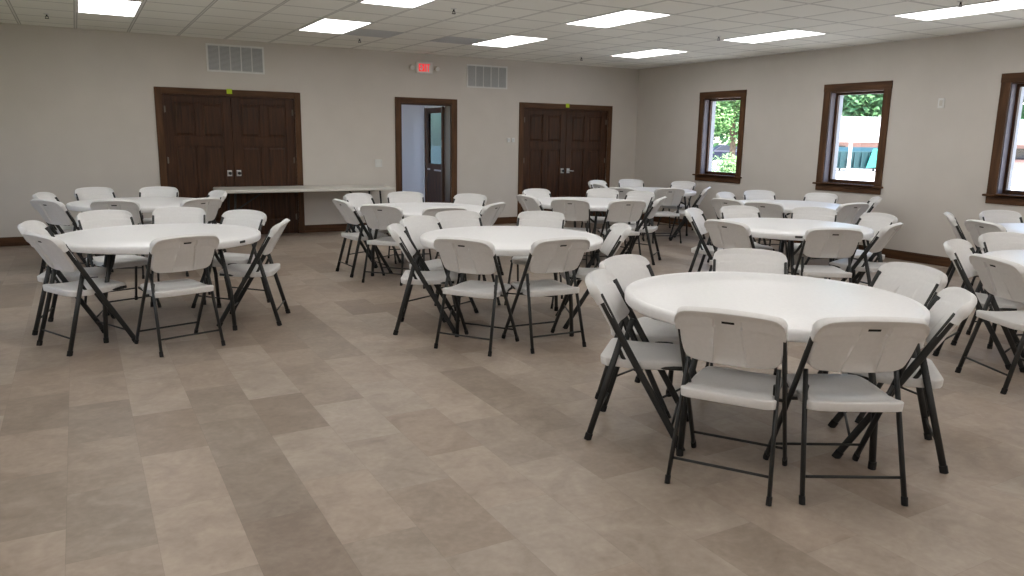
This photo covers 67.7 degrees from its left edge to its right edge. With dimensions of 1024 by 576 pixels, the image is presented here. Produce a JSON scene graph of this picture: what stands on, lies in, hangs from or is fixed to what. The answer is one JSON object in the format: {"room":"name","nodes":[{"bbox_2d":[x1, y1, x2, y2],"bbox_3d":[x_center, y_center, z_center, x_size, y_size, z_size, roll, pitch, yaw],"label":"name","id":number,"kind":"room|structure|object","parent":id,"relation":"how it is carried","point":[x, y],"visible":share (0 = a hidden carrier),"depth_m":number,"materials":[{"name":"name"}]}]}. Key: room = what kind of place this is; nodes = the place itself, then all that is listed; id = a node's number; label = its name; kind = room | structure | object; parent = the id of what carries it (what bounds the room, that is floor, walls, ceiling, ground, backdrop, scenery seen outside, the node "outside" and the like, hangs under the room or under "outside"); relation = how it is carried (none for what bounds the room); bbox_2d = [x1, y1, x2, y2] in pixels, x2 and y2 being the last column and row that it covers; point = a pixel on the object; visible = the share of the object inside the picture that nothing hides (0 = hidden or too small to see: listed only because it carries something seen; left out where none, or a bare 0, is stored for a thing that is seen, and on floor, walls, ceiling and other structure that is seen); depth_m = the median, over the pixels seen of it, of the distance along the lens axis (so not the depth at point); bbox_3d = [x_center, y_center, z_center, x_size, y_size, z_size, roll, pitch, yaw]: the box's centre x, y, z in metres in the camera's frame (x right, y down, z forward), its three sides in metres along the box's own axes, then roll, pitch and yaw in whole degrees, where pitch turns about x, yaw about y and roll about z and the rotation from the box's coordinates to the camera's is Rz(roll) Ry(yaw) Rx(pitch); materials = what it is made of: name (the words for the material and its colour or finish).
{"room":"event hall","nodes":[
{"label":"event hall","id":0,"kind":"room"},
{"bbox_2d":[0,23,638,236],"bbox_3d":[-3.054,-2.256,11.713,12.740,2.788,0.220,-5,13,-29],"label":"wall","id":1,"kind":"structure","parent":0,"point":[77,106],"depth_m":11.18,"materials":[{"name":"paint"}]},
{"bbox_2d":[154,86,304,233],"bbox_3d":[-4.088,-1.817,11.180,1.987,2.099,0.271,-5,13,-29],"label":"door","id":2,"kind":"structure","parent":1,"relation":"in","point":[206,140],"depth_m":11.09,"materials":[{"name":"brown wood"}]},
{"bbox_2d":[205,43,264,73],"bbox_3d":[-3.932,-3.260,10.868,0.787,0.381,0.012,-5,13,-29],"label":"air vent","id":3,"kind":"object","parent":1,"relation":"in","point":[219,57],"visible":1,"depth_m":10.86,"materials":[{"name":"white metal"}]},
{"bbox_2d":[0,217,516,246],"bbox_3d":[-3.017,-0.925,11.868,12.300,0.118,0.016,-5,13,-29],"label":"baseboard","id":4,"kind":"structure","parent":1,"relation":"attached to","point":[4,241],"depth_m":11.88,"materials":[{"name":"brown wood"}]},
{"bbox_2d":[395,97,456,202],"bbox_3d":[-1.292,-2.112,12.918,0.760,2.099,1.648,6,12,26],"label":"door frame","id":5,"kind":"structure","parent":1,"relation":"in","point":[450,168],"depth_m":12.69,"materials":[{"name":"brown wood"}]},
{"bbox_2d":[466,64,507,88],"bbox_3d":[-0.416,-3.547,12.822,0.769,0.375,0.012,-5,13,-29],"label":"air vent","id":6,"kind":"object","parent":1,"relation":"in","point":[478,76],"visible":1,"depth_m":12.81,"materials":[{"name":"white metal"}]},
{"bbox_2d":[517,102,612,216],"bbox_3d":[0.934,-2.280,13.960,1.987,2.099,0.271,-5,13,-29],"label":"door","id":7,"kind":"structure","parent":1,"relation":"in","point":[562,149],"depth_m":13.84,"materials":[{"name":"brown wood"}]},
{"bbox_2d":[401,105,423,195],"bbox_3d":[-2.474,-2.710,14.701,1.630,2.550,0.120,-5,13,-29],"label":"wall","id":8,"kind":"structure","parent":0,"point":[412,115],"depth_m":14.93,"materials":[{"name":"white paint"}]},
{"bbox_2d":[424,105,444,201],"bbox_3d":[-1.177,-2.590,14.193,0.120,2.550,2.300,-5,13,-29],"label":"wall","id":9,"kind":"structure","parent":0,"point":[424,105],"depth_m":15.09,"materials":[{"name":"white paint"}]},
{"bbox_2d":[424,107,444,202],"bbox_3d":[-1.426,-2.426,14.640,0.108,2.050,1.070,-5,13,-29],"label":"door","id":10,"kind":"structure","parent":9,"relation":"in","point":[432,116],"depth_m":14.71,"materials":[{"name":"brown wood"}]},
{"bbox_2d":[0,221,1023,575],"bbox_3d":[0.694,0.522,5.404,12.740,0.120,15.640,-5,13,-29],"label":"floor","id":11,"kind":"structure","parent":0,"point":[324,441],"depth_m":3.68,"materials":[{"name":"tile"}]},
{"bbox_2d":[32,192,93,268],"bbox_3d":[-4.950,-0.650,8.502,0.551,0.828,0.454,-1,11,-10],"label":"folding chair","id":12,"kind":"object","parent":11,"relation":"on","point":[61,229],"visible":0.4,"depth_m":8.39,"materials":[{"name":"white plastic"}]},
{"bbox_2d":[17,220,115,334],"bbox_3d":[-3.383,-0.099,5.818,0.551,0.828,0.454,-3,12,-17],"label":"folding chair","id":13,"kind":"object","parent":11,"relation":"on","point":[34,226],"visible":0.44,"depth_m":5.73,"materials":[{"name":"white plastic"}]},
{"bbox_2d":[30,199,110,274],"bbox_3d":[-4.554,-0.517,7.858,0.454,0.828,0.551,6,12,25],"label":"folding chair","id":14,"kind":"object","parent":11,"relation":"on","point":[51,211],"visible":0.42,"depth_m":7.64,"materials":[{"name":"white plastic"}]},
{"bbox_2d":[22,232,134,356],"bbox_3d":[-3.017,0.003,5.325,0.454,0.828,0.551,9,13,34],"label":"folding chair","id":15,"kind":"object","parent":11,"relation":"on","point":[53,250],"visible":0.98,"depth_m":5.18,"materials":[{"name":"white plastic"}]},
{"bbox_2d":[74,187,115,254],"bbox_3d":[-4.934,-0.792,9.231,0.551,0.828,0.454,10,14,37],"label":"folding chair","id":16,"kind":"object","parent":11,"relation":"on","point":[86,193],"visible":0.29,"depth_m":9.30,"materials":[{"name":"white plastic"}]},
{"bbox_2d":[90,199,144,278],"bbox_3d":[-4.041,-0.526,7.943,0.454,0.828,0.551,-1,11,-11],"label":"folding chair","id":17,"kind":"object","parent":11,"relation":"on","point":[131,206],"visible":0.31,"depth_m":7.68,"materials":[{"name":"white plastic"}]},
{"bbox_2d":[75,210,161,315],"bbox_3d":[-3.365,-0.235,6.512,0.551,0.828,0.454,10,14,40],"label":"folding chair","id":18,"kind":"object","parent":11,"relation":"on","point":[95,218],"visible":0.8,"depth_m":6.53,"materials":[{"name":"white plastic"}]},
{"bbox_2d":[66,197,193,266],"bbox_3d":[-4.180,-0.619,8.653,1.458,0.715,1.458,-5,12,-26],"label":"round table","id":19,"kind":"object","parent":11,"relation":"on","point":[147,204],"visible":0.35,"depth_m":8.42,"materials":[{"name":"white plastic"}]},
{"bbox_2d":[55,223,260,342],"bbox_3d":[-2.716,-0.071,5.976,1.458,0.715,1.458,-5,13,-28],"label":"round table","id":20,"kind":"object","parent":11,"relation":"on","point":[112,241],"visible":0.73,"depth_m":5.77,"materials":[{"name":"white plastic"}]},
{"bbox_2d":[138,186,178,224],"bbox_3d":[-4.373,-0.822,9.430,0.454,0.828,0.551,-2,11,-13],"label":"folding chair","id":21,"kind":"object","parent":11,"relation":"on","point":[157,191],"visible":0.44,"depth_m":9.56,"materials":[{"name":"white plastic"}]},
{"bbox_2d":[134,233,225,356],"bbox_3d":[-2.343,0.010,5.347,0.551,0.828,0.454,12,15,44],"label":"folding chair","id":22,"kind":"object","parent":11,"relation":"on","point":[187,252],"visible":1,"depth_m":5.21,"materials":[{"name":"white plastic"}]},
{"bbox_2d":[150,207,210,306],"bbox_3d":[-2.975,-0.290,6.825,0.454,0.828,0.551,-2,12,-16],"label":"folding chair","id":23,"kind":"object","parent":11,"relation":"on","point":[168,215],"visible":0.33,"depth_m":6.95,"materials":[{"name":"white plastic"}]},
{"bbox_2d":[180,197,221,276],"bbox_3d":[-3.440,-0.575,8.246,0.551,0.828,0.454,9,14,36],"label":"folding chair","id":24,"kind":"object","parent":11,"relation":"on","point":[210,205],"visible":0.31,"depth_m":8.09,"materials":[{"name":"white plastic"}]},
{"bbox_2d":[191,209,269,311],"bbox_3d":[-2.452,-0.250,6.668,0.454,0.828,0.551,5,12,20],"label":"folding chair","id":25,"kind":"object","parent":11,"relation":"on","point":[254,219],"visible":0.62,"depth_m":6.75,"materials":[{"name":"white plastic"}]},
{"bbox_2d":[216,218,290,325],"bbox_3d":[-2.059,-0.140,6.137,0.551,0.828,0.454,-1,11,-7],"label":"folding chair","id":26,"kind":"object","parent":11,"relation":"on","point":[256,269],"visible":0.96,"depth_m":5.97,"materials":[{"name":"white plastic"}]},
{"bbox_2d":[213,184,394,233],"bbox_3d":[-3.037,-1.129,11.321,2.490,0.728,0.740,-5,13,-29],"label":"folding table","id":27,"kind":"object","parent":11,"relation":"on","point":[313,188],"visible":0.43,"depth_m":11.01,"materials":[{"name":"grey plastic"}]},
{"bbox_2d":[332,199,392,277],"bbox_3d":[-1.647,-0.563,8.335,0.551,0.828,0.454,-6,13,-32],"label":"folding chair","id":28,"kind":"object","parent":11,"relation":"on","point":[347,210],"visible":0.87,"depth_m":8.20,"materials":[{"name":"white plastic"}]},
{"bbox_2d":[343,193,400,266],"bbox_3d":[-1.658,-0.693,8.998,0.551,0.828,0.454,7,13,30],"label":"folding chair","id":29,"kind":"object","parent":11,"relation":"on","point":[357,200],"visible":0.44,"depth_m":8.99,"materials":[{"name":"white plastic"}]},
{"bbox_2d":[360,204,414,285],"bbox_3d":[-1.258,-0.472,7.901,0.454,0.828,0.551,4,12,17],"label":"folding chair","id":30,"kind":"object","parent":11,"relation":"on","point":[376,216],"visible":0.74,"depth_m":7.72,"materials":[{"name":"white plastic"}]},
{"bbox_2d":[387,191,431,263],"bbox_3d":[-1.252,-0.739,9.263,0.454,0.828,0.551,-3,12,-19],"label":"folding chair","id":31,"kind":"object","parent":11,"relation":"on","point":[402,196],"visible":0.38,"depth_m":9.39,"materials":[{"name":"white plastic"}]},
{"bbox_2d":[357,202,483,275],"bbox_3d":[-0.970,-0.533,8.483,1.458,0.715,1.458,4,11,13],"label":"round table","id":32,"kind":"object","parent":11,"relation":"on","point":[409,209],"visible":0.38,"depth_m":8.54,"materials":[{"name":"white plastic"}]},
{"bbox_2d":[387,223,457,334],"bbox_3d":[-0.683,-0.080,5.945,0.551,0.828,0.454,1,11,-2],"label":"folding chair","id":33,"kind":"object","parent":11,"relation":"on","point":[415,276],"visible":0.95,"depth_m":5.79,"materials":[{"name":"white plastic"}]},
{"bbox_2d":[400,215,478,322],"bbox_3d":[-0.629,-0.180,6.463,0.551,0.828,0.454,8,13,34],"label":"folding chair","id":34,"kind":"object","parent":11,"relation":"on","point":[415,226],"visible":0.48,"depth_m":6.50,"materials":[{"name":"white plastic"}]},
{"bbox_2d":[419,206,466,288],"bbox_3d":[-0.719,-0.437,7.767,0.454,0.828,0.551,-2,12,-17],"label":"folding chair","id":35,"kind":"object","parent":11,"relation":"on","point":[431,211],"visible":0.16,"depth_m":7.45,"materials":[{"name":"white plastic"}]},
{"bbox_2d":[435,193,486,258],"bbox_3d":[-0.604,-0.700,9.121,0.454,0.828,0.551,7,13,28],"label":"folding chair","id":36,"kind":"object","parent":11,"relation":"on","point":[465,198],"visible":0.27,"depth_m":9.24,"materials":[{"name":"white plastic"}]},
{"bbox_2d":[435,210,500,306],"bbox_3d":[-0.417,-0.270,6.939,0.454,0.828,0.551,-5,12,-27],"label":"folding chair","id":37,"kind":"object","parent":11,"relation":"on","point":[452,218],"visible":0.32,"depth_m":7.06,"materials":[{"name":"white plastic"}]},
{"bbox_2d":[434,237,518,356],"bbox_3d":[-0.256,0.021,5.468,0.454,0.828,0.551,6,12,24],"label":"folding chair","id":38,"kind":"object","parent":11,"relation":"on","point":[457,254],"visible":1,"depth_m":5.30,"materials":[{"name":"white plastic"}]},
{"bbox_2d":[479,202,505,280],"bbox_3d":[-0.376,-0.519,8.212,0.551,0.828,0.454,6,12,24],"label":"folding chair","id":39,"kind":"object","parent":11,"relation":"on","point":[489,214],"visible":0.41,"depth_m":8.03,"materials":[{"name":"white plastic"}]},
{"bbox_2d":[420,226,602,336],"bbox_3d":[-0.008,-0.067,6.180,1.458,0.715,1.458,0,11,-4],"label":"round table","id":40,"kind":"object","parent":11,"relation":"on","point":[507,240],"visible":0.58,"depth_m":6.07,"materials":[{"name":"white plastic"}]},
{"bbox_2d":[516,194,543,210],"bbox_3d":[0.356,-0.737,9.389,0.551,0.828,0.454,-5,13,-30],"label":"folding chair","id":41,"kind":"object","parent":11,"relation":"on","point":[528,203],"visible":0.36,"depth_m":9.16,"materials":[{"name":"white plastic"}]},
{"bbox_2d":[504,211,565,308],"bbox_3d":[0.220,-0.273,7.008,0.454,0.828,0.551,4,11,14],"label":"folding chair","id":42,"kind":"object","parent":11,"relation":"on","point":[550,219],"visible":0.53,"depth_m":7.13,"materials":[{"name":"white plastic"}]},
{"bbox_2d":[502,237,589,353],"bbox_3d":[0.249,0.011,5.558,0.454,0.828,0.551,-5,12,-27],"label":"folding chair","id":43,"kind":"object","parent":11,"relation":"on","point":[562,254],"visible":0.98,"depth_m":5.39,"materials":[{"name":"white plastic"}]},
{"bbox_2d":[551,198,591,265],"bbox_3d":[0.709,-0.664,9.045,0.454,0.828,0.551,3,11,13],"label":"folding chair","id":44,"kind":"object","parent":11,"relation":"on","point":[572,209],"visible":0.56,"depth_m":8.82,"materials":[{"name":"white plastic"}]},
{"bbox_2d":[538,197,631,264],"bbox_3d":[0.918,-0.745,9.719,1.458,0.715,1.458,10,14,38],"label":"round table","id":45,"kind":"object","parent":11,"relation":"on","point":[596,204],"visible":0.29,"depth_m":9.51,"materials":[{"name":"white plastic"}]},
{"bbox_2d":[555,223,630,328],"bbox_3d":[0.666,-0.113,6.229,0.551,0.828,0.454,0,11,-5],"label":"folding chair","id":46,"kind":"object","parent":11,"relation":"on","point":[617,233],"visible":0.64,"depth_m":6.24,"materials":[{"name":"white plastic"}]},
{"bbox_2d":[581,188,618,227],"bbox_3d":[1.186,-0.935,10.467,0.454,0.828,0.551,5,12,19],"label":"folding chair","id":47,"kind":"object","parent":11,"relation":"on","point":[598,192],"visible":0.51,"depth_m":10.58,"materials":[{"name":"white plastic"}]},
{"bbox_2d":[598,200,645,257],"bbox_3d":[1.265,-0.648,9.007,0.454,0.828,0.551,-2,11,-15],"label":"folding chair","id":48,"kind":"object","parent":11,"relation":"on","point":[617,210],"visible":0.69,"depth_m":8.81,"materials":[{"name":"white plastic"}]},
{"bbox_2d":[608,191,654,249],"bbox_3d":[1.572,-0.870,10.170,0.551,0.828,0.454,-9,15,-42],"label":"folding chair","id":49,"kind":"object","parent":11,"relation":"on","point":[648,197],"visible":0.48,"depth_m":10.19,"materials":[{"name":"white plastic"}]},
{"bbox_2d":[584,269,689,450],"bbox_3d":[0.645,0.341,3.908,0.551,0.828,0.454,4,12,16],"label":"folding chair","id":50,"kind":"object","parent":11,"relation":"on","point":[603,287],"visible":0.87,"depth_m":3.81,"materials":[{"name":"white plastic"}]},
{"bbox_2d":[620,196,666,264],"bbox_3d":[1.608,-0.727,9.440,0.551,0.828,0.454,5,12,20],"label":"folding chair","id":51,"kind":"object","parent":11,"relation":"on","point":[655,206],"visible":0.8,"depth_m":9.25,"materials":[{"name":"white plastic"}]},
{"bbox_2d":[595,254,696,418],"bbox_3d":[0.800,0.248,4.393,0.551,0.828,0.454,10,15,40],"label":"folding chair","id":52,"kind":"object","parent":11,"relation":"on","point":[627,268],"visible":0.52,"depth_m":4.41,"materials":[{"name":"white plastic"}]},
{"bbox_2d":[642,188,684,243],"bbox_3d":[2.252,-1.090,11.350,0.454,0.828,0.551,-1,11,-9],"label":"folding chair","id":53,"kind":"object","parent":11,"relation":"on","point":[674,196],"visible":0.83,"depth_m":11.18,"materials":[{"name":"white plastic"}]},
{"bbox_2d":[657,181,695,229],"bbox_3d":[2.771,-1.377,12.859,0.454,0.828,0.551,10,14,40],"label":"folding chair","id":54,"kind":"object","parent":11,"relation":"on","point":[688,185],"visible":0.65,"depth_m":12.89,"materials":[{"name":"white plastic"}]},
{"bbox_2d":[684,208,722,271],"bbox_3d":[2.014,-0.380,7.704,0.551,0.828,0.454,7,13,28],"label":"folding chair","id":55,"kind":"object","parent":11,"relation":"on","point":[696,217],"visible":0.71,"depth_m":7.62,"materials":[{"name":"white plastic"}]},
{"bbox_2d":[664,306,787,505],"bbox_3d":[0.976,0.451,3.372,0.454,0.828,0.551,7,12,27],"label":"folding chair","id":56,"kind":"object","parent":11,"relation":"on","point":[736,338],"visible":1,"depth_m":3.21,"materials":[{"name":"white plastic"}]},
{"bbox_2d":[704,219,755,271],"bbox_3d":[2.015,-0.208,6.827,0.551,0.828,0.454,-8,14,-37],"label":"folding chair","id":57,"kind":"object","parent":11,"relation":"on","point":[725,234],"visible":0.45,"depth_m":6.64,"materials":[{"name":"white plastic"}]},
{"bbox_2d":[707,198,754,262],"bbox_3d":[2.746,-0.701,9.401,0.551,0.828,0.454,-7,14,-36],"label":"folding chair","id":58,"kind":"object","parent":11,"relation":"on","point":[717,203],"visible":0.35,"depth_m":9.24,"materials":[{"name":"white plastic"}]},
{"bbox_2d":[705,248,787,394],"bbox_3d":[1.454,0.200,4.691,0.454,0.828,0.551,3,11,11],"label":"folding chair","id":59,"kind":"object","parent":11,"relation":"on","point":[732,259],"visible":0.33,"depth_m":4.83,"materials":[{"name":"white plastic"}]},
{"bbox_2d":[719,205,774,250],"bbox_3d":[2.454,-0.429,7.989,0.454,0.828,0.551,-2,11,-13],"label":"folding chair","id":60,"kind":"object","parent":11,"relation":"on","point":[733,211],"visible":0.46,"depth_m":8.12,"materials":[{"name":"white plastic"}]},
{"bbox_2d":[743,190,781,245],"bbox_3d":[3.503,-0.940,10.689,0.454,0.828,0.551,0,11,-3],"label":"folding chair","id":61,"kind":"object","parent":11,"relation":"on","point":[750,194],"visible":0.38,"depth_m":10.82,"materials":[{"name":"white plastic"}]},
{"bbox_2d":[744,201,787,264],"bbox_3d":[3.006,-0.623,9.024,0.454,0.828,0.551,9,13,34],"label":"folding chair","id":62,"kind":"object","parent":11,"relation":"on","point":[767,209],"visible":0.27,"depth_m":8.76,"materials":[{"name":"white plastic"}]},
{"bbox_2d":[625,271,929,469],"bbox_3d":[1.306,0.388,3.965,1.458,0.715,1.458,2,11,8],"label":"round table","id":63,"kind":"object","parent":11,"relation":"on","point":[801,301],"visible":0.57,"depth_m":3.81,"materials":[{"name":"white plastic"}]},
{"bbox_2d":[740,200,840,266],"bbox_3d":[3.549,-0.725,9.837,1.458,0.715,1.458,-5,13,-29],"label":"round table","id":64,"kind":"object","parent":11,"relation":"on","point":[789,205],"visible":0.23,"depth_m":9.80,"materials":[{"name":"white plastic"}]},
{"bbox_2d":[719,218,873,282],"bbox_3d":[2.624,-0.243,7.300,1.458,0.715,1.458,-6,13,-31],"label":"round table","id":65,"kind":"object","parent":11,"relation":"on","point":[783,229],"visible":0.61,"depth_m":7.10,"materials":[{"name":"white plastic"}]},
{"bbox_2d":[786,207,836,278],"bbox_3d":[3.104,-0.410,7.948,0.454,0.828,0.551,6,12,23],"label":"folding chair","id":66,"kind":"object","parent":11,"relation":"on","point":[810,213],"visible":0.34,"depth_m":8.07,"materials":[{"name":"white plastic"}]},
{"bbox_2d":[801,193,837,241],"bbox_3d":[4.079,-0.866,10.357,0.454,0.828,0.551,12,15,43],"label":"folding chair","id":67,"kind":"object","parent":11,"relation":"on","point":[817,197],"visible":0.3,"depth_m":10.45,"materials":[{"name":"white plastic"}]},
{"bbox_2d":[792,227,862,282],"bbox_3d":[2.628,-0.129,6.474,0.454,0.828,0.551,1,11,2],"label":"folding chair","id":68,"kind":"object","parent":11,"relation":"on","point":[828,242],"visible":0.94,"depth_m":6.29,"materials":[{"name":"white plastic"}]},
{"bbox_2d":[804,202,868,264],"bbox_3d":[3.887,-0.629,9.130,0.454,0.828,0.551,-4,12,-25],"label":"folding chair","id":69,"kind":"object","parent":11,"relation":"on","point":[849,213],"visible":0.41,"depth_m":8.89,"materials":[{"name":"white plastic"}]},
{"bbox_2d":[763,316,929,506],"bbox_3d":[1.432,0.470,3.314,0.454,0.828,0.551,1,11,0],"label":"folding chair","id":70,"kind":"object","parent":11,"relation":"on","point":[861,344],"visible":0.98,"depth_m":3.15,"materials":[{"name":"white plastic"}]},
{"bbox_2d":[824,212,897,283],"bbox_3d":[3.404,-0.321,7.514,0.551,0.828,0.454,-2,12,-16],"label":"folding chair","id":71,"kind":"object","parent":11,"relation":"on","point":[875,221],"visible":0.4,"depth_m":7.50,"materials":[{"name":"white plastic"}]},
{"bbox_2d":[829,222,902,285],"bbox_3d":[3.148,-0.195,6.853,0.551,0.828,0.454,10,14,39],"label":"folding chair","id":72,"kind":"object","parent":11,"relation":"on","point":[885,234],"visible":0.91,"depth_m":6.66,"materials":[{"name":"white plastic"}]},
{"bbox_2d":[817,262,947,423],"bbox_3d":[2.060,0.283,4.319,0.551,0.828,0.454,-2,12,-16],"label":"folding chair","id":73,"kind":"object","parent":11,"relation":"on","point":[920,283],"visible":0.39,"depth_m":4.30,"materials":[{"name":"white plastic"}]},
{"bbox_2d":[828,287,976,473],"bbox_3d":[1.874,0.401,3.702,0.551,0.828,0.454,5,12,19],"label":"folding chair","id":74,"kind":"object","parent":11,"relation":"on","point":[951,306],"visible":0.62,"depth_m":3.55,"materials":[{"name":"white plastic"}]},
{"bbox_2d":[944,212,983,288],"bbox_3d":[4.616,-0.337,7.699,0.551,0.828,0.454,7,12,27],"label":"folding chair","id":75,"kind":"object","parent":11,"relation":"on","point":[953,222],"visible":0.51,"depth_m":7.60,"materials":[{"name":"white plastic"}]},
{"bbox_2d":[932,239,1023,369],"bbox_3d":[3.336,0.092,5.403,0.551,0.828,0.454,12,15,44],"label":"folding chair","id":76,"kind":"object","parent":11,"relation":"on","point":[959,251],"visible":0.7,"depth_m":5.37,"materials":[{"name":"white plastic"}]},
{"bbox_2d":[961,219,1006,310],"bbox_3d":[4.499,-0.214,7.064,0.551,0.828,0.454,-1,11,-8],"label":"folding chair","id":77,"kind":"object","parent":11,"relation":"on","point":[976,228],"visible":0.34,"depth_m":7.01,"materials":[{"name":"white plastic"}]},
{"bbox_2d":[955,253,1023,394],"bbox_3d":[3.187,0.207,4.800,0.551,0.828,0.454,0,11,-4],"label":"folding chair","id":78,"kind":"object","parent":11,"relation":"on","point":[1000,277],"visible":1,"depth_m":4.76,"materials":[{"name":"white plastic"}]},
{"bbox_2d":[966,232,1023,346],"bbox_3d":[3.900,0.010,5.867,0.454,0.828,0.551,-1,11,-11],"label":"folding chair","id":79,"kind":"object","parent":11,"relation":"on","point":[992,241],"visible":0.45,"depth_m":6.01,"materials":[{"name":"white plastic"}]},
{"bbox_2d":[971,210,1022,286],"bbox_3d":[5.179,-0.378,7.954,0.454,0.828,0.551,0,11,-6],"label":"folding chair","id":80,"kind":"object","parent":11,"relation":"on","point":[994,216],"visible":0.38,"depth_m":8.09,"materials":[{"name":"white plastic"}]},
{"bbox_2d":[984,250,1023,348],"bbox_3d":[3.981,0.196,5.170,1.458,0.715,1.458,1,11,3],"label":"round table","id":81,"kind":"object","parent":11,"relation":"on","point":[1017,256],"visible":0.38,"depth_m":5.54,"materials":[{"name":"white plastic"}]},
{"bbox_2d":[0,0,1023,68],"bbox_3d":[0.741,-2.395,4.833,12.740,0.250,15.640,-5,13,-29],"label":"ceiling","id":82,"kind":"structure","parent":0,"point":[694,26],"depth_m":8.84,"materials":[{"name":"tile"}]},
{"bbox_2d":[76,0,143,16],"bbox_3d":[-4.304,-2.996,8.142,0.610,0.008,1.220,-5,13,-29],"label":"recessed light","id":83,"kind":"object","parent":82,"relation":"in","point":[127,8],"visible":1,"depth_m":8.15,"materials":[{"name":"white plastic"}]},
{"bbox_2d":[296,18,373,33],"bbox_3d":[-2.176,-3.192,9.319,0.610,0.008,1.220,-5,13,-29],"label":"recessed light","id":84,"kind":"object","parent":82,"relation":"in","point":[323,25],"visible":1,"depth_m":9.27,"materials":[{"name":"white plastic"}]},
{"bbox_2d":[343,29,403,37],"bbox_3d":[-1.794,-3.293,9.874,0.610,0.010,0.610,-5,13,-29],"label":"ceiling vent","id":85,"kind":"object","parent":82,"relation":"in","point":[358,32],"visible":1,"depth_m":9.86,"materials":[{"name":"grey metal"}]},
{"bbox_2d":[357,0,436,8],"bbox_3d":[-0.983,-2.764,7.234,0.610,0.008,1.220,-5,13,-29],"label":"recessed light","id":86,"kind":"object","parent":82,"relation":"in","point":[412,4],"visible":1,"depth_m":7.59,"materials":[{"name":"white plastic"}]},
{"bbox_2d":[429,36,487,44],"bbox_3d":[-0.730,-3.391,10.463,0.610,0.010,0.610,-5,13,-29],"label":"ceiling vent","id":87,"kind":"object","parent":82,"relation":"in","point":[456,40],"visible":1,"depth_m":10.44,"materials":[{"name":"grey metal"}]},
{"bbox_2d":[470,35,549,47],"bbox_3d":[-0.048,-3.388,10.497,0.610,0.008,1.220,-5,13,-29],"label":"recessed light","id":88,"kind":"object","parent":82,"relation":"in","point":[510,40],"visible":0.99,"depth_m":10.45,"materials":[{"name":"white plastic"}]},
{"bbox_2d":[562,9,673,27],"bbox_3d":[1.145,-2.960,8.412,0.610,0.008,1.220,-5,13,-29],"label":"recessed light","id":89,"kind":"object","parent":82,"relation":"in","point":[628,16],"visible":1,"depth_m":8.36,"materials":[{"name":"white plastic"}]},
{"bbox_2d":[609,48,690,57],"bbox_3d":[2.080,-3.583,11.675,0.610,0.008,1.220,-5,13,-29],"label":"recessed light","id":90,"kind":"object","parent":82,"relation":"in","point":[653,52],"visible":1,"depth_m":11.64,"materials":[{"name":"white plastic"}]},
{"bbox_2d":[721,29,829,43],"bbox_3d":[3.273,-3.156,9.590,0.610,0.008,1.220,-5,13,-29],"label":"recessed light","id":91,"kind":"object","parent":82,"relation":"in","point":[793,33],"visible":0.97,"depth_m":9.54,"materials":[{"name":"white plastic"}]},
{"bbox_2d":[890,0,1023,20],"bbox_3d":[4.466,-2.728,7.505,0.610,0.008,1.220,-5,13,-29],"label":"recessed light","id":92,"kind":"object","parent":82,"relation":"in","point":[997,5],"visible":1,"depth_m":7.51,"materials":[{"name":"white plastic"}]},
{"bbox_2d":[634,27,1023,257],"bbox_3d":[6.230,-1.388,8.052,0.220,2.788,15.420,-5,13,-29],"label":"wall","id":93,"kind":"structure","parent":0,"point":[937,161],"depth_m":10.12,"materials":[{"name":"paint"}]},
{"bbox_2d":[692,90,746,183],"bbox_3d":[3.529,-2.511,12.705,0.290,1.478,1.104,-5,13,-29],"label":"window","id":94,"kind":"structure","parent":93,"relation":"in","point":[707,110],"depth_m":12.94,"materials":[{"name":"brown wood"}]},
{"bbox_2d":[642,213,952,267],"bbox_3d":[6.056,-0.086,8.339,0.016,0.118,15.184,-5,13,-29],"label":"baseboard","id":95,"kind":"structure","parent":93,"relation":"attached to","point":[889,253],"depth_m":9.94,"materials":[{"name":"brown wood"}]},
{"bbox_2d":[812,80,892,194],"bbox_3d":[4.762,-2.069,10.550,0.290,1.478,1.104,-5,13,-29],"label":"window","id":96,"kind":"structure","parent":93,"relation":"in","point":[835,103],"depth_m":10.75,"materials":[{"name":"brown wood"}]},
{"bbox_2d":[982,72,1023,205],"bbox_3d":[5.946,-1.645,8.481,0.290,1.478,1.104,-5,13,-29],"label":"window","id":97,"kind":"structure","parent":93,"relation":"in","point":[1008,152],"depth_m":8.81,"materials":[{"name":"brown wood"}]},
{"label":"outside","id":98,"kind":"structure","parent":0,"visible":0},
{"bbox_2d":[712,160,1023,190],"bbox_3d":[48.810,-12.052,74.368,139.780,0.100,180.000,-5,13,-29],"label":"ground","id":99,"kind":"structure","parent":98,"point":[1017,184],"depth_m":40.68,"materials":[{"name":"concrete"}]},
{"bbox_2d":[714,100,740,160],"bbox_3d":[12.366,-10.013,42.489,6.198,7.097,4.717,1,11,-1],"label":"tree","id":100,"kind":"object","parent":99,"relation":"on","point":[731,109],"visible":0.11,"depth_m":42.01,"materials":[{"name":"green plant"}]},
{"bbox_2d":[837,147,877,170],"bbox_3d":[21.577,-7.928,47.011,3.599,1.445,1.667,1,11,2],"label":"dumpster","id":101,"kind":"object","parent":99,"relation":"on","point":[861,157],"visible":0.46,"depth_m":46.45,"materials":[{"name":"green paint"}]},
{"bbox_2d":[842,93,883,116],"bbox_3d":[35.050,-18.525,73.199,7.256,12.722,9.186,-9,15,-42],"label":"tree","id":102,"kind":"object","parent":99,"relation":"on","point":[863,105],"visible":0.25,"depth_m":71.96,"materials":[{"name":"green plant"}]},
{"bbox_2d":[839,117,1023,168],"bbox_3d":[31.943,-11.582,60.543,21.200,3.750,10.500,1,11,1],"label":"building","id":103,"kind":"structure","parent":99,"relation":"on","point":[864,131],"depth_m":56.90,"materials":[{"name":"white brick"}]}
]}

